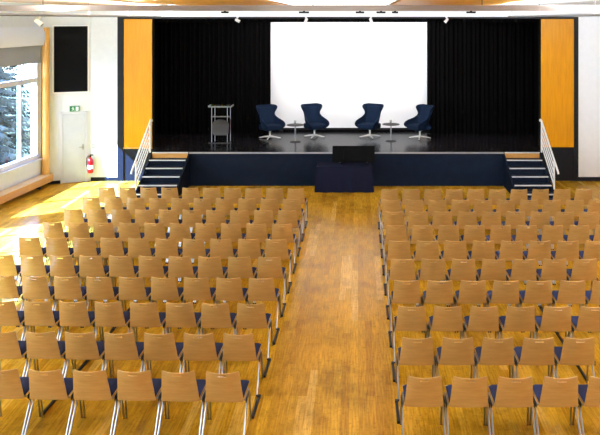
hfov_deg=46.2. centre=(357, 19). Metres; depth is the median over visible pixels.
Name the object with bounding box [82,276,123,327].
chair
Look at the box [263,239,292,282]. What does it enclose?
chair
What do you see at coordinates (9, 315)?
chair
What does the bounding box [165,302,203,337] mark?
chair
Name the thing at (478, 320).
chair
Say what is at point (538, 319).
seat cushion
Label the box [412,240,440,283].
chair
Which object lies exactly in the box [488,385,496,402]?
seat cushion
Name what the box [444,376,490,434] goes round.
chair
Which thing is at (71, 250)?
seat cushion
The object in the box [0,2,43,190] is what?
wall
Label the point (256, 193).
chair
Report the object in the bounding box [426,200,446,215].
chair
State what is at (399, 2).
ceiling panel
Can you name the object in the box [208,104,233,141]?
lectern
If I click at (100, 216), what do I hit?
chair
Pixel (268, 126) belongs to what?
seat cushion
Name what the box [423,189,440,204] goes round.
chair
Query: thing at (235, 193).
chair
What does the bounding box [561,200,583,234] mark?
chair
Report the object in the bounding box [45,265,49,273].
seat cushion
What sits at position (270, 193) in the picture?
chair
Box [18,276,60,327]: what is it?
chair
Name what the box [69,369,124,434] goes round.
chair
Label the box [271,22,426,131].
projection screen
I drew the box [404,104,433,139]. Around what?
lounge chair
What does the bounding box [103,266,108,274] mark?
seat cushion
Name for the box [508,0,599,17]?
rail
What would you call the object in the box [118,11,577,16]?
lintel
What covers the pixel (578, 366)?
bar
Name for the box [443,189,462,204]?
chair
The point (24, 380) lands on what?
seat cushion
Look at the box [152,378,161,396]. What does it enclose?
seat cushion
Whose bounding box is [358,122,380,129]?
seat cushion
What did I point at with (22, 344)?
seat cushion
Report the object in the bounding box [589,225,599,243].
chair
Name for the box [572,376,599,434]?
chair
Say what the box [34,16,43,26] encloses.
spotlight
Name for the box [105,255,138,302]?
chair
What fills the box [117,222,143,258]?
chair
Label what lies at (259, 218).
chair
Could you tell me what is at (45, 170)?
post
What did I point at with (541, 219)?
chair
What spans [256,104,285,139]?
lounge chair
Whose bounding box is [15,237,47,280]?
chair
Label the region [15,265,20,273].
seat cushion
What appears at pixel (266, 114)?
chair backrest
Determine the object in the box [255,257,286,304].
chair
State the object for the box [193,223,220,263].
chair
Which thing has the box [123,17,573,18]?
trim
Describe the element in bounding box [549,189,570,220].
chair
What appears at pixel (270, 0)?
ceiling panel
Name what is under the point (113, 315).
chair
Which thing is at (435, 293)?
chair
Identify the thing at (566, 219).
chair
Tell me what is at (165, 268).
seat cushion
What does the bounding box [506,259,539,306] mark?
chair
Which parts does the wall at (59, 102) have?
acoustic panel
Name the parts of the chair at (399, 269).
leg, backrest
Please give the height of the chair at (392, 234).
0.826 m
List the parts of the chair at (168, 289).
backrest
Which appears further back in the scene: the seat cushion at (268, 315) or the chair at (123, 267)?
the chair at (123, 267)
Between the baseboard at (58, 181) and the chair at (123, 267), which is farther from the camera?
the baseboard at (58, 181)
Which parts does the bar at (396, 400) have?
rod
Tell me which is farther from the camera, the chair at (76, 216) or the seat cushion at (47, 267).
the chair at (76, 216)
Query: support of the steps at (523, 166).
on the floor at (329, 372)
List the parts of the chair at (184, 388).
leg, leg, backrest, leg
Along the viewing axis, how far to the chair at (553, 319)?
10.11 m
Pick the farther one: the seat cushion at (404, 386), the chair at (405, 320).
the chair at (405, 320)
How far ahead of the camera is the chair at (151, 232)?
14.23 m
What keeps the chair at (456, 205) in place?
on the floor at (329, 372)
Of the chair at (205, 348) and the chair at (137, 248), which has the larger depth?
the chair at (137, 248)
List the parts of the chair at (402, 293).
leg, backrest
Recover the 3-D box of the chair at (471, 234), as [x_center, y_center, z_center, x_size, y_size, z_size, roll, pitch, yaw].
[2.348,4.527,14.294,0.516,0.826,0.592,0,0,0]
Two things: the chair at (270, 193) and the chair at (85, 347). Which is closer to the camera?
the chair at (85, 347)
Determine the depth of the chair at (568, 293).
11.11 m
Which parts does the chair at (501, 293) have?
backrest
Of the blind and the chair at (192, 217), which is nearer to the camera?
the chair at (192, 217)
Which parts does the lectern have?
rod, rod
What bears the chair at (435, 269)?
on the floor at (329, 372)
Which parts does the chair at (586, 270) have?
backrest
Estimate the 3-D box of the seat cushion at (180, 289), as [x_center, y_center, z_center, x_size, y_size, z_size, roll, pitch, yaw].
[-3.111,4.488,11.537,0.446,0.059,0.415,0,0,1]
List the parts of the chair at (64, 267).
backrest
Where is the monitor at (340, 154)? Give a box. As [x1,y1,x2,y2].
[332,146,374,164]
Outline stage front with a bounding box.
[152,154,538,185]
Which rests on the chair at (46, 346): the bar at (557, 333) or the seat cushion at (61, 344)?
the seat cushion at (61, 344)
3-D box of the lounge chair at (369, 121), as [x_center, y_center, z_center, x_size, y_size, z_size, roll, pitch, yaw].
[0.405,3.382,23.458,0.788,1.096,0.826,0,0,30]
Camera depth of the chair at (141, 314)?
10.25 m
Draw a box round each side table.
[287,123,303,142]
[382,123,399,141]
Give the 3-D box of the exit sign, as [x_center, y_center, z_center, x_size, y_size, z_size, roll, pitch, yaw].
[-8.623,2.700,21.299,0.280,0.160,0.046,0,0,-22]
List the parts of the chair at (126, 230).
backrest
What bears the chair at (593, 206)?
on the floor at (329, 372)
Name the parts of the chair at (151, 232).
backrest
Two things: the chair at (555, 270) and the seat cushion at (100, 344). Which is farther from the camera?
the chair at (555, 270)
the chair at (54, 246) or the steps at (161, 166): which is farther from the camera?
the steps at (161, 166)
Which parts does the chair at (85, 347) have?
leg, backrest, leg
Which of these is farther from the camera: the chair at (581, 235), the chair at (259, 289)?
the chair at (581, 235)
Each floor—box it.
[0,181,599,434]
[153,130,540,153]
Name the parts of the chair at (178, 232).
backrest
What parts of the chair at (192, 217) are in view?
backrest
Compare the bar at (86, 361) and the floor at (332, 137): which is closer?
the bar at (86, 361)
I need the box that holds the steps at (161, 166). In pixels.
[136,152,188,196]
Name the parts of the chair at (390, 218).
backrest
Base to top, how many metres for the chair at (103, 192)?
0.826 m
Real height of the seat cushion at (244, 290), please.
0.059 m
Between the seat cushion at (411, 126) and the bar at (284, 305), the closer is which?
the bar at (284, 305)
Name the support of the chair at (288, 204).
on the floor at (329, 372)
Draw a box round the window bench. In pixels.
[0,173,52,203]
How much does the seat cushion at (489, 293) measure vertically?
0.059 m
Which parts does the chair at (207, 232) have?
backrest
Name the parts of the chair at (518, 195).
backrest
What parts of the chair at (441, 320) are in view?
backrest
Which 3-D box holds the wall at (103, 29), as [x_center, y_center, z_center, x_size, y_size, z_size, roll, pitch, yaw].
[0.300,2.235,21.650,17.000,5.410,0.300,0,0,0]
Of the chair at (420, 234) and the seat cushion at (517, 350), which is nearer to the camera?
the seat cushion at (517, 350)
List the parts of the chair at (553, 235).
backrest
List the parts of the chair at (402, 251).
leg, backrest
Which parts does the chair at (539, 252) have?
backrest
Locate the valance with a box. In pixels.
[155,19,537,21]
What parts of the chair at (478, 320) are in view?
backrest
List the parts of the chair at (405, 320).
leg, backrest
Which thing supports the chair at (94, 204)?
on the floor at (329, 372)
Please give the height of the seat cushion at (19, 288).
0.059 m
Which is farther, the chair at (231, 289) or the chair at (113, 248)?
the chair at (113, 248)
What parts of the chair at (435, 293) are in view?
backrest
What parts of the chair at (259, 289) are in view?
backrest, leg, leg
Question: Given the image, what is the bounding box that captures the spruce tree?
[0,65,30,165]
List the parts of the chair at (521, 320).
backrest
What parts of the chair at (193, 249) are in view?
backrest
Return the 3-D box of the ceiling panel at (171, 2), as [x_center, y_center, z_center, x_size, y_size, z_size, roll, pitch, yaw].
[-3.575,-0.443,11.300,3.050,0.045,18.600,0,0,0]
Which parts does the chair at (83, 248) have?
backrest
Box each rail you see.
[0,1,160,17]
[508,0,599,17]
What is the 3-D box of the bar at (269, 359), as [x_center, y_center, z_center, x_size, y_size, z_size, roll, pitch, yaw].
[-1.289,4.924,9.915,0.042,0.032,0.509,0,0,1]
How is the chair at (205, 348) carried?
on the floor at (329, 372)
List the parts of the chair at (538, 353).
backrest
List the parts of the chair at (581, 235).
backrest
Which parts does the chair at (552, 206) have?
backrest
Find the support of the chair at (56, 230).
on the floor at (329, 372)
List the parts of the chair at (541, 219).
backrest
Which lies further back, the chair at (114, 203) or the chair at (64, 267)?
the chair at (114, 203)
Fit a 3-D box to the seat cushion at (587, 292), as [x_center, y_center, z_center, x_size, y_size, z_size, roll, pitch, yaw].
[3.923,4.488,11.395,0.446,0.059,0.415,0,0,0]
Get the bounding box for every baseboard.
[45,180,59,184]
[91,177,116,180]
[578,177,599,180]
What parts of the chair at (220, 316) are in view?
backrest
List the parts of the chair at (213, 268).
backrest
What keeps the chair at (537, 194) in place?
on the floor at (329, 372)
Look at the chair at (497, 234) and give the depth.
14.08 m
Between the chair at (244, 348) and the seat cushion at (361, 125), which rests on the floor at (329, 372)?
the chair at (244, 348)
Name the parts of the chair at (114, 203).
backrest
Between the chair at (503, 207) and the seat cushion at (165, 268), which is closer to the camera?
the seat cushion at (165, 268)
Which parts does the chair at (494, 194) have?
backrest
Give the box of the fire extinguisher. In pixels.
[86,154,92,172]
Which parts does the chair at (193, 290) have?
backrest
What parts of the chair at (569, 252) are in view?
backrest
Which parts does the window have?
sill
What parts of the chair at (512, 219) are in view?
backrest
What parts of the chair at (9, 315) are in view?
backrest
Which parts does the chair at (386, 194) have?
backrest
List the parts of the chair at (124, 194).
backrest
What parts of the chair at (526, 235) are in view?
backrest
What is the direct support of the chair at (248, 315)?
on the floor at (329, 372)
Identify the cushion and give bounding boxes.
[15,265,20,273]
[17,286,22,295]
[17,311,23,322]
[18,340,26,354]
[20,377,28,394]
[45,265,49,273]
[48,286,53,295]
[52,311,59,322]
[57,341,64,354]
[63,378,72,395]
[68,247,73,254]
[74,265,78,273]
[80,286,86,296]
[88,311,94,322]
[96,341,104,355]
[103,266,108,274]
[107,378,116,395]
[113,287,118,296]
[123,311,129,323]
[133,266,138,273]
[136,342,143,356]
[145,287,150,296]
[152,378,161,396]
[158,312,165,323]
[163,266,167,274]
[175,342,183,355]
[177,287,183,296]
[192,266,197,273]
[194,312,200,323]
[196,379,205,397]
[210,287,215,297]
[215,342,222,356]
[230,313,236,323]
[241,380,248,397]
[242,288,247,296]
[255,343,260,356]
[259,123,281,130]
[266,313,270,324]
[304,106,318,122]
[304,122,325,129]
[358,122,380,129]
[366,106,380,122]
[403,384,406,400]
[407,123,430,130]
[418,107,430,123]
[437,347,441,360]
[446,384,451,402]
[464,316,468,326]
[475,346,481,360]
[486,290,492,299]
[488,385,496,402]
[499,316,505,326]
[506,269,511,276]
[514,347,521,360]
[519,290,525,300]
[533,384,542,402]
[535,316,541,326]
[536,269,541,277]
[552,290,558,300]
[554,347,562,360]
[566,269,571,277]
[571,316,578,327]
[578,384,587,402]
[585,290,591,300]
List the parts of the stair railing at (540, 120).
rail, rail, rail, rail, post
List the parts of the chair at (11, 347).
backrest, leg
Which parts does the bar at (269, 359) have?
rod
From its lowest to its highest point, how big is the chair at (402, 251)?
0.826 m
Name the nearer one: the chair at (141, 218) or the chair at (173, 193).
the chair at (141, 218)
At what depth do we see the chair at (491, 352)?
9.12 m
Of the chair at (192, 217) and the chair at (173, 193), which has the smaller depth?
the chair at (192, 217)
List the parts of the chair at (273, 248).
backrest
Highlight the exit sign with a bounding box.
[70,106,79,111]
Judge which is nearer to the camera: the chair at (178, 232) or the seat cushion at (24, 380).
the seat cushion at (24, 380)
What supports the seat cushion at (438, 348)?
on the chair at (451, 352)
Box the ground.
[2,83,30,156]
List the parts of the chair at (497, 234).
backrest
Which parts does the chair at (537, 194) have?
backrest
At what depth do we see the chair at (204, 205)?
16.20 m
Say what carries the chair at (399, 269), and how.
on the floor at (329, 372)
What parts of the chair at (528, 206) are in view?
backrest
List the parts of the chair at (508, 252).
backrest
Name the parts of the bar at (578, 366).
rod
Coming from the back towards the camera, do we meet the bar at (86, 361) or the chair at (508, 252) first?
the chair at (508, 252)
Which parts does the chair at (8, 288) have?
backrest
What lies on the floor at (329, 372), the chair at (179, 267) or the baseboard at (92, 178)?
the chair at (179, 267)
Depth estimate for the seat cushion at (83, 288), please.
11.52 m
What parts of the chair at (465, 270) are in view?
backrest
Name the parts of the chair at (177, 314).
backrest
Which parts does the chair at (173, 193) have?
backrest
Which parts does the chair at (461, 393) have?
leg, backrest, leg, leg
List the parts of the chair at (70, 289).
backrest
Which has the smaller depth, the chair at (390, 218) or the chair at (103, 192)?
the chair at (390, 218)
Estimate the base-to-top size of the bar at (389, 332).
0.032 m
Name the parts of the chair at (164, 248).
backrest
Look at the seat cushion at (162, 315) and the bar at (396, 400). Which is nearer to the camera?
the bar at (396, 400)
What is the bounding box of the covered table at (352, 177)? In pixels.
[315,162,373,192]
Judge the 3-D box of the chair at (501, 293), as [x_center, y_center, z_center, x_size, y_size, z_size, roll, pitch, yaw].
[2.346,4.527,11.308,0.516,0.826,0.592,0,0,0]
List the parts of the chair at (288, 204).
backrest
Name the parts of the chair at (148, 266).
backrest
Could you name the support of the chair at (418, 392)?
on the floor at (329, 372)
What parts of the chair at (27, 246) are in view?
backrest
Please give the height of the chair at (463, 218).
0.826 m
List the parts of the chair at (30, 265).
backrest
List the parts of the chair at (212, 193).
backrest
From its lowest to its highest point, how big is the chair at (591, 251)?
0.826 m
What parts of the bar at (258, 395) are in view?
rod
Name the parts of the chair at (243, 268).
backrest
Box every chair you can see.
[0,255,27,301]
[0,275,29,326]
[0,301,32,340]
[0,331,35,376]
[0,368,40,434]
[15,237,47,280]
[17,255,51,301]
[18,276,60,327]
[24,300,66,340]
[24,369,82,434]
[25,331,73,376]
[43,222,73,253]
[46,237,78,264]
[46,255,84,301]
[50,276,92,327]
[59,301,101,340]
[64,209,91,231]
[64,332,111,377]
[68,222,98,258]
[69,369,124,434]
[73,237,105,277]
[76,255,113,302]
[82,197,107,223]
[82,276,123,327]
[87,209,114,237]
[91,222,122,258]
[94,301,135,341]
[98,187,122,206]
[98,238,127,277]
[104,197,126,218]
[104,332,148,376]
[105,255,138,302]
[111,209,134,231]
[113,370,166,434]
[115,276,154,328]
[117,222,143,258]
[119,187,139,206]
[125,238,154,277]
[127,198,148,217]
[129,302,168,341]
[135,209,158,230]
[135,256,170,302]
[140,187,160,218]
[143,332,186,376]
[144,223,169,263]
[147,277,185,328]
[149,198,170,232]
[155,238,182,281]
[157,370,208,434]
[159,209,181,247]
[161,187,181,218]
[165,256,197,303]
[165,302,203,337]
[167,223,194,263]
[169,198,192,232]
[180,188,204,218]
[180,210,205,247]
[180,238,209,281]
[180,277,217,328]
[182,333,224,376]
[191,198,215,232]
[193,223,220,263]
[195,256,227,303]
[200,302,237,337]
[202,188,225,216]
[202,371,250,434]
[204,210,229,244]
[208,238,237,279]
[212,277,247,328]
[215,198,237,214]
[220,223,245,241]
[221,333,262,396]
[224,188,244,215]
[225,256,256,303]
[230,210,253,227]
[235,303,272,359]
[236,239,264,278]
[237,198,259,214]
[245,188,265,203]
[245,223,270,241]
[245,278,280,329]
[254,210,276,227]
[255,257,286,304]
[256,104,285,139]
[260,198,281,214]
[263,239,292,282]
[266,188,285,203]
[271,223,296,264]
[278,210,300,248]
[283,199,304,234]
[287,188,307,221]
[301,103,328,138]
[355,103,383,138]
[379,189,397,222]
[380,199,400,233]
[381,211,403,249]
[383,225,407,265]
[385,240,412,284]
[387,259,417,306]
[389,280,422,332]
[392,306,427,362]
[396,337,435,400]
[400,189,419,204]
[400,376,445,434]
[403,199,423,218]
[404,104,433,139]
[406,211,427,229]
[409,225,433,243]
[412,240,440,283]
[417,259,447,306]
[421,280,455,332]
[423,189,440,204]
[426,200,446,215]
[428,306,463,341]
[429,211,452,228]
[434,225,459,243]
[435,337,475,381]
[440,240,468,283]
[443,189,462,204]
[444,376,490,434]
[446,259,478,306]
[448,200,468,215]
[453,211,477,228]
[454,280,488,332]
[460,225,485,243]
[463,306,499,341]
[464,189,483,204]
[467,240,495,283]
[470,199,491,229]
[473,337,515,381]
[476,259,508,306]
[477,211,501,228]
[485,189,505,217]
[485,225,512,263]
[485,280,522,332]
[486,376,535,434]
[492,199,516,231]
[495,240,525,284]
[497,306,535,341]
[501,211,527,249]
[505,189,528,219]
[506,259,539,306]
[511,225,539,265]
[512,337,555,381]
[514,200,539,234]
[517,280,552,306]
[523,241,553,284]
[525,211,551,249]
[526,189,550,220]
[529,376,580,434]
[532,306,571,338]
[534,259,569,305]
[537,225,562,265]
[538,200,560,234]
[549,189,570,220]
[550,211,573,249]
[550,337,594,382]
[551,240,580,284]
[552,280,588,332]
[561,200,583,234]
[563,225,588,265]
[566,259,599,306]
[568,306,599,337]
[571,189,591,204]
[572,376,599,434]
[574,211,598,232]
[579,240,599,280]
[582,280,599,332]
[584,200,599,215]
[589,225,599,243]
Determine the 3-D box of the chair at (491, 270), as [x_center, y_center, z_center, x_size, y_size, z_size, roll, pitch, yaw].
[2.345,4.527,12.305,0.516,0.826,0.592,0,0,0]
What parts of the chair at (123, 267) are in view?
backrest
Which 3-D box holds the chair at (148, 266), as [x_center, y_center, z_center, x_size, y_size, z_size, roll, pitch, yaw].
[-3.628,4.527,12.458,0.516,0.826,0.592,0,0,1]
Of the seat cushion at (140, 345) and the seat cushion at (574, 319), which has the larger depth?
the seat cushion at (574, 319)
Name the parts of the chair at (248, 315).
backrest, leg, leg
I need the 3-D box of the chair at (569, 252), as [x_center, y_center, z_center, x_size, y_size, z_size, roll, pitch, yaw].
[3.924,4.527,13.296,0.516,0.826,0.592,0,0,0]
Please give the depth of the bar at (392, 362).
9.79 m
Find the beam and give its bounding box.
[0,5,599,10]
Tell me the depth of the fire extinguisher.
21.31 m
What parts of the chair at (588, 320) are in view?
backrest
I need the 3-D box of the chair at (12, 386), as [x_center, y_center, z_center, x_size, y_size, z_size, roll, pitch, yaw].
[-4.210,4.527,8.508,0.516,0.826,0.592,0,0,1]
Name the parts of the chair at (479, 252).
backrest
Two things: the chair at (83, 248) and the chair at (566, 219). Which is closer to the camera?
the chair at (83, 248)
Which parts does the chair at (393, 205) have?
backrest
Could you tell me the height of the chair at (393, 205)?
0.826 m
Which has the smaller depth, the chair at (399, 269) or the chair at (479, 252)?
the chair at (399, 269)
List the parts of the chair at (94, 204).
backrest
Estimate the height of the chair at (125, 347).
0.826 m
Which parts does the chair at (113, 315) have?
backrest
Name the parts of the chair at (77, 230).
backrest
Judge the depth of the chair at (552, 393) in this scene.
8.13 m
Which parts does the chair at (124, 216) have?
backrest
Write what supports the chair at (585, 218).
on the floor at (329, 372)
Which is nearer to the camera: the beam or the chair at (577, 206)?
the beam
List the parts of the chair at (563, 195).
backrest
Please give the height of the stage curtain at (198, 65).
4.882 m
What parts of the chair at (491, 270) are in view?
backrest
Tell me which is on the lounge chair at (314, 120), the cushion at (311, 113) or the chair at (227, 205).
the cushion at (311, 113)
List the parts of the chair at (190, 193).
backrest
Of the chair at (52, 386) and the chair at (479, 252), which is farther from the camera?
the chair at (479, 252)
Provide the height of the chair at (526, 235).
0.826 m
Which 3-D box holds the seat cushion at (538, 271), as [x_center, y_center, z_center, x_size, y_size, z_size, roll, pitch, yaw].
[3.397,4.488,12.398,0.446,0.059,0.415,0,0,0]
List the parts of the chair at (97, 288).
backrest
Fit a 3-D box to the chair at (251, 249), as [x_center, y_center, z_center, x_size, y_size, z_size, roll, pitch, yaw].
[-2.054,4.527,13.411,0.516,0.826,0.592,0,0,1]
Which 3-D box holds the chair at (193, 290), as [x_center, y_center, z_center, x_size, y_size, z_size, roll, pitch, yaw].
[-2.588,4.527,11.442,0.516,0.826,0.592,0,0,1]
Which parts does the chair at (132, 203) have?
backrest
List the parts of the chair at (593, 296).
backrest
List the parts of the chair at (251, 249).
backrest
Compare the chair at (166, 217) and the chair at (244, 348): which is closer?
the chair at (244, 348)
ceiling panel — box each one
[0,0,167,4]
[121,0,287,4]
[270,0,396,1]
[279,2,392,4]
[390,0,531,4]
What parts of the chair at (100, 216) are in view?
backrest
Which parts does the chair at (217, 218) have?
backrest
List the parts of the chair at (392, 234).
leg, backrest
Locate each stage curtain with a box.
[155,22,270,133]
[427,22,537,133]
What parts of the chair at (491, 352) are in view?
backrest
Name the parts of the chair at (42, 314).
backrest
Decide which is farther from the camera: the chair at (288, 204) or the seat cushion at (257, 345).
the chair at (288, 204)
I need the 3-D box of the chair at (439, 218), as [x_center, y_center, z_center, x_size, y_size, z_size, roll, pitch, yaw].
[1.822,4.527,15.290,0.516,0.826,0.592,0,0,0]
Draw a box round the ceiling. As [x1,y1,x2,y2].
[1,0,599,4]
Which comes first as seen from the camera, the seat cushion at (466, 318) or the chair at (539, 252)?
the seat cushion at (466, 318)
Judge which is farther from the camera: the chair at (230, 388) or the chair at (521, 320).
the chair at (521, 320)
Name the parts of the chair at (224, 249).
backrest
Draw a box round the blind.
[0,27,44,66]
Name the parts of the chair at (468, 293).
backrest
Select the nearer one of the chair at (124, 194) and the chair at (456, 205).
the chair at (456, 205)
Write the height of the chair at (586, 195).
0.826 m
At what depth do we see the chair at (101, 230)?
14.26 m
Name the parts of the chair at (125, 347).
backrest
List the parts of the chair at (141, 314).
backrest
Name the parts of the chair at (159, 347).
backrest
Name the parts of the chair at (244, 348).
backrest, leg, leg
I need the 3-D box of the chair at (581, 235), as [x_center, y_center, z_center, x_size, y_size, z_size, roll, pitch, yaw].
[4.448,4.527,14.295,0.516,0.826,0.592,0,0,0]
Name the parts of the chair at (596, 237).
backrest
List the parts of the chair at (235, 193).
backrest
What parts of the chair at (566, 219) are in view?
backrest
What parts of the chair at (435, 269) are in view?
backrest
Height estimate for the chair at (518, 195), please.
0.826 m
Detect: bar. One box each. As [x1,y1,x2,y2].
[43,400,55,414]
[78,360,88,370]
[251,394,260,418]
[263,358,270,377]
[273,328,279,344]
[281,303,285,316]
[386,305,388,319]
[388,331,391,347]
[391,361,395,381]
[395,399,399,423]
[555,332,563,343]
[576,365,585,380]
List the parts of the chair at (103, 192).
backrest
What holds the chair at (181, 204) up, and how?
on the floor at (329, 372)
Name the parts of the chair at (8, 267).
backrest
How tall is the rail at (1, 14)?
0.350 m
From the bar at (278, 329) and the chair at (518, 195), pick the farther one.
the chair at (518, 195)
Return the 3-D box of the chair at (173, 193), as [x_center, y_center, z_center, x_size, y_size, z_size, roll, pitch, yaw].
[-4.631,4.527,17.436,0.516,0.826,0.592,0,0,1]
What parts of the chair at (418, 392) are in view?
leg, leg, seat frame, backrest, leg, leg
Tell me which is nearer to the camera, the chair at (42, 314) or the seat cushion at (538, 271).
the chair at (42, 314)
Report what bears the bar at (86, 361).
on the floor at (329, 372)
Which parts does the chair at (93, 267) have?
backrest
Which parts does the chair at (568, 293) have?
backrest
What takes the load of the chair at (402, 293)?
on the floor at (329, 372)
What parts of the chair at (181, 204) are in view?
backrest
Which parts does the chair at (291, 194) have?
backrest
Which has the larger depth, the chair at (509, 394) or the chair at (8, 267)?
the chair at (8, 267)
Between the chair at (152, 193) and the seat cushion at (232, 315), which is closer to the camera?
the seat cushion at (232, 315)
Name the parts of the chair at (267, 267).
backrest, leg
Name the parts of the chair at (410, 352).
leg, backrest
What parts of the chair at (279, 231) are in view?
backrest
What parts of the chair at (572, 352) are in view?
backrest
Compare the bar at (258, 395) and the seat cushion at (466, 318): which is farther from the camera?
the seat cushion at (466, 318)
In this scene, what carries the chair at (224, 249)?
on the floor at (329, 372)
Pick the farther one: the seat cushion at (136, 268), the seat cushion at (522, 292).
the seat cushion at (136, 268)
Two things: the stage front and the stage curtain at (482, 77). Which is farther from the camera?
the stage curtain at (482, 77)
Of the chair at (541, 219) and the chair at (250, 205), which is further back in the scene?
the chair at (250, 205)
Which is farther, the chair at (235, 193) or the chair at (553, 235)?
the chair at (235, 193)
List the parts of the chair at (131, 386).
leg, leg, backrest, leg, leg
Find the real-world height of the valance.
0.528 m
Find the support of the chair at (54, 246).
on the floor at (329, 372)
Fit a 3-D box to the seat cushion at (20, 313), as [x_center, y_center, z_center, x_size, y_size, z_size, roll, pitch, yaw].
[-5.224,4.488,10.592,0.446,0.059,0.415,0,0,1]
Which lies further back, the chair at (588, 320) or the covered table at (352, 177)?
the covered table at (352, 177)
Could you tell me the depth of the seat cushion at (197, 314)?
10.53 m
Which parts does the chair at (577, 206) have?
backrest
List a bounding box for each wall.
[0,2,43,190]
[44,4,90,182]
[91,11,599,180]
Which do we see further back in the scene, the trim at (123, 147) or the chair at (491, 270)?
the trim at (123, 147)
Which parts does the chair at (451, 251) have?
backrest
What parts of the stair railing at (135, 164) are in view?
post, rail, rail, rail, rail, post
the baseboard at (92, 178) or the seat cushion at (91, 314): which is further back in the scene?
the baseboard at (92, 178)
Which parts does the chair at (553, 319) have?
backrest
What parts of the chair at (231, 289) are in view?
backrest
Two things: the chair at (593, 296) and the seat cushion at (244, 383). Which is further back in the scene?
the chair at (593, 296)
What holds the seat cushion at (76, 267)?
on the chair at (64, 267)
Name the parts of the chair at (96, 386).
leg, leg, backrest, leg, leg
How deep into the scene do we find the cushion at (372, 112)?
23.65 m
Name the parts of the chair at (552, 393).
leg, backrest, leg, leg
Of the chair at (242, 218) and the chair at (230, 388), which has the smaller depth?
the chair at (230, 388)
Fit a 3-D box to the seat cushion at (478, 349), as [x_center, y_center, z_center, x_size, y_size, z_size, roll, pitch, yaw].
[1.821,4.488,9.411,0.446,0.059,0.415,0,0,0]
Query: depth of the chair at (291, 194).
17.13 m
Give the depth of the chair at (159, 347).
9.25 m
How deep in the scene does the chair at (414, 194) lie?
17.05 m
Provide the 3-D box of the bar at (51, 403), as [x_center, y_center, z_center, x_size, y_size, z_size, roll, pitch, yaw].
[-3.938,4.924,8.971,0.042,0.032,0.454,0,0,2]
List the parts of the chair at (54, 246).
backrest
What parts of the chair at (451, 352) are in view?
backrest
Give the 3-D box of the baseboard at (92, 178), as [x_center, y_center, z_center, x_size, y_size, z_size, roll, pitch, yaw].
[-7.790,4.885,21.489,0.820,0.110,0.019,0,0,0]
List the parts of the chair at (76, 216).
backrest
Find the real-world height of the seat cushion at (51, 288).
0.059 m
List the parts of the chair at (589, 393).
leg, leg, backrest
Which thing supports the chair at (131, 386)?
on the floor at (329, 372)
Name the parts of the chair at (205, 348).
backrest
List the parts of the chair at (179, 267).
backrest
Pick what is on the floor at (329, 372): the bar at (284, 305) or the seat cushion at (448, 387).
the bar at (284, 305)
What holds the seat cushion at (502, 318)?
on the chair at (521, 320)
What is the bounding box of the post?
[41,27,49,174]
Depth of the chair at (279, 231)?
14.18 m
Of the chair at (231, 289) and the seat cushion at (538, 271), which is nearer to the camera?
the chair at (231, 289)
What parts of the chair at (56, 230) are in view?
backrest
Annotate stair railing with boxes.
[130,119,152,189]
[539,119,558,188]
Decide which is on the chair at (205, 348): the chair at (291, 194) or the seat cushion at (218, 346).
the seat cushion at (218, 346)
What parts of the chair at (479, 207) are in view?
backrest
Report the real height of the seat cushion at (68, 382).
0.059 m
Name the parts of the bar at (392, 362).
rod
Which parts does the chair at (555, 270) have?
backrest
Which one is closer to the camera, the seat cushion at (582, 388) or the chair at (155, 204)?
the seat cushion at (582, 388)
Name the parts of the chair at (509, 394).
leg, backrest, leg, leg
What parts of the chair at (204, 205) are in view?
backrest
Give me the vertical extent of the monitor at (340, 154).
0.508 m
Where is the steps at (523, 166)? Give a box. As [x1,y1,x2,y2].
[504,152,553,198]
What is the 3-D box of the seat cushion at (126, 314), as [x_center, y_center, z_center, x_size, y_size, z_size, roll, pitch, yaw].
[-3.650,4.488,10.562,0.446,0.059,0.415,0,0,1]
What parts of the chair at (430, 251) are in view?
backrest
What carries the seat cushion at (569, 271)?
on the chair at (586, 270)
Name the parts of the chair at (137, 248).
backrest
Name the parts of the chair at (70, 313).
backrest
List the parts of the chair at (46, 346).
leg, backrest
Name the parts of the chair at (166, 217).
backrest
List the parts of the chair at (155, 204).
backrest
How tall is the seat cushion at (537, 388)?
0.059 m
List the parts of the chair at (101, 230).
backrest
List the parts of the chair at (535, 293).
backrest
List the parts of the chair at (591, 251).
backrest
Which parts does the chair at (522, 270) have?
backrest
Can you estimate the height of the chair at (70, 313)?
0.826 m
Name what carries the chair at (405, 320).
on the floor at (329, 372)
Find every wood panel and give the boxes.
[124,19,151,146]
[541,19,573,146]
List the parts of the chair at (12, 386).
backrest, leg, leg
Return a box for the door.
[60,111,87,183]
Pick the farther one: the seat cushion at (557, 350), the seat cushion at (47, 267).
the seat cushion at (47, 267)
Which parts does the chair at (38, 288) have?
backrest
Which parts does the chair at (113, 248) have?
backrest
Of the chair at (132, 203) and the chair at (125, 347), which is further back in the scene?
the chair at (132, 203)
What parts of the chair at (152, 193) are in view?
backrest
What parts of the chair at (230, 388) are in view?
leg, backrest, leg, leg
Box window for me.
[0,63,41,174]
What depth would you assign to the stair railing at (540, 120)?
20.00 m
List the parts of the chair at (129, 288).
backrest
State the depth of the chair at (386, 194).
17.05 m
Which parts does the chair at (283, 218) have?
backrest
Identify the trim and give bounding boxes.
[117,17,123,180]
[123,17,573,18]
[123,147,151,148]
[189,152,503,153]
[574,17,577,180]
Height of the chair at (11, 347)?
0.826 m
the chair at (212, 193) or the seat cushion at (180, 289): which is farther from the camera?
the chair at (212, 193)
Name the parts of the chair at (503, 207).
backrest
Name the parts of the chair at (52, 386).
leg, leg, backrest, leg, leg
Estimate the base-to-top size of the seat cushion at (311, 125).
0.170 m

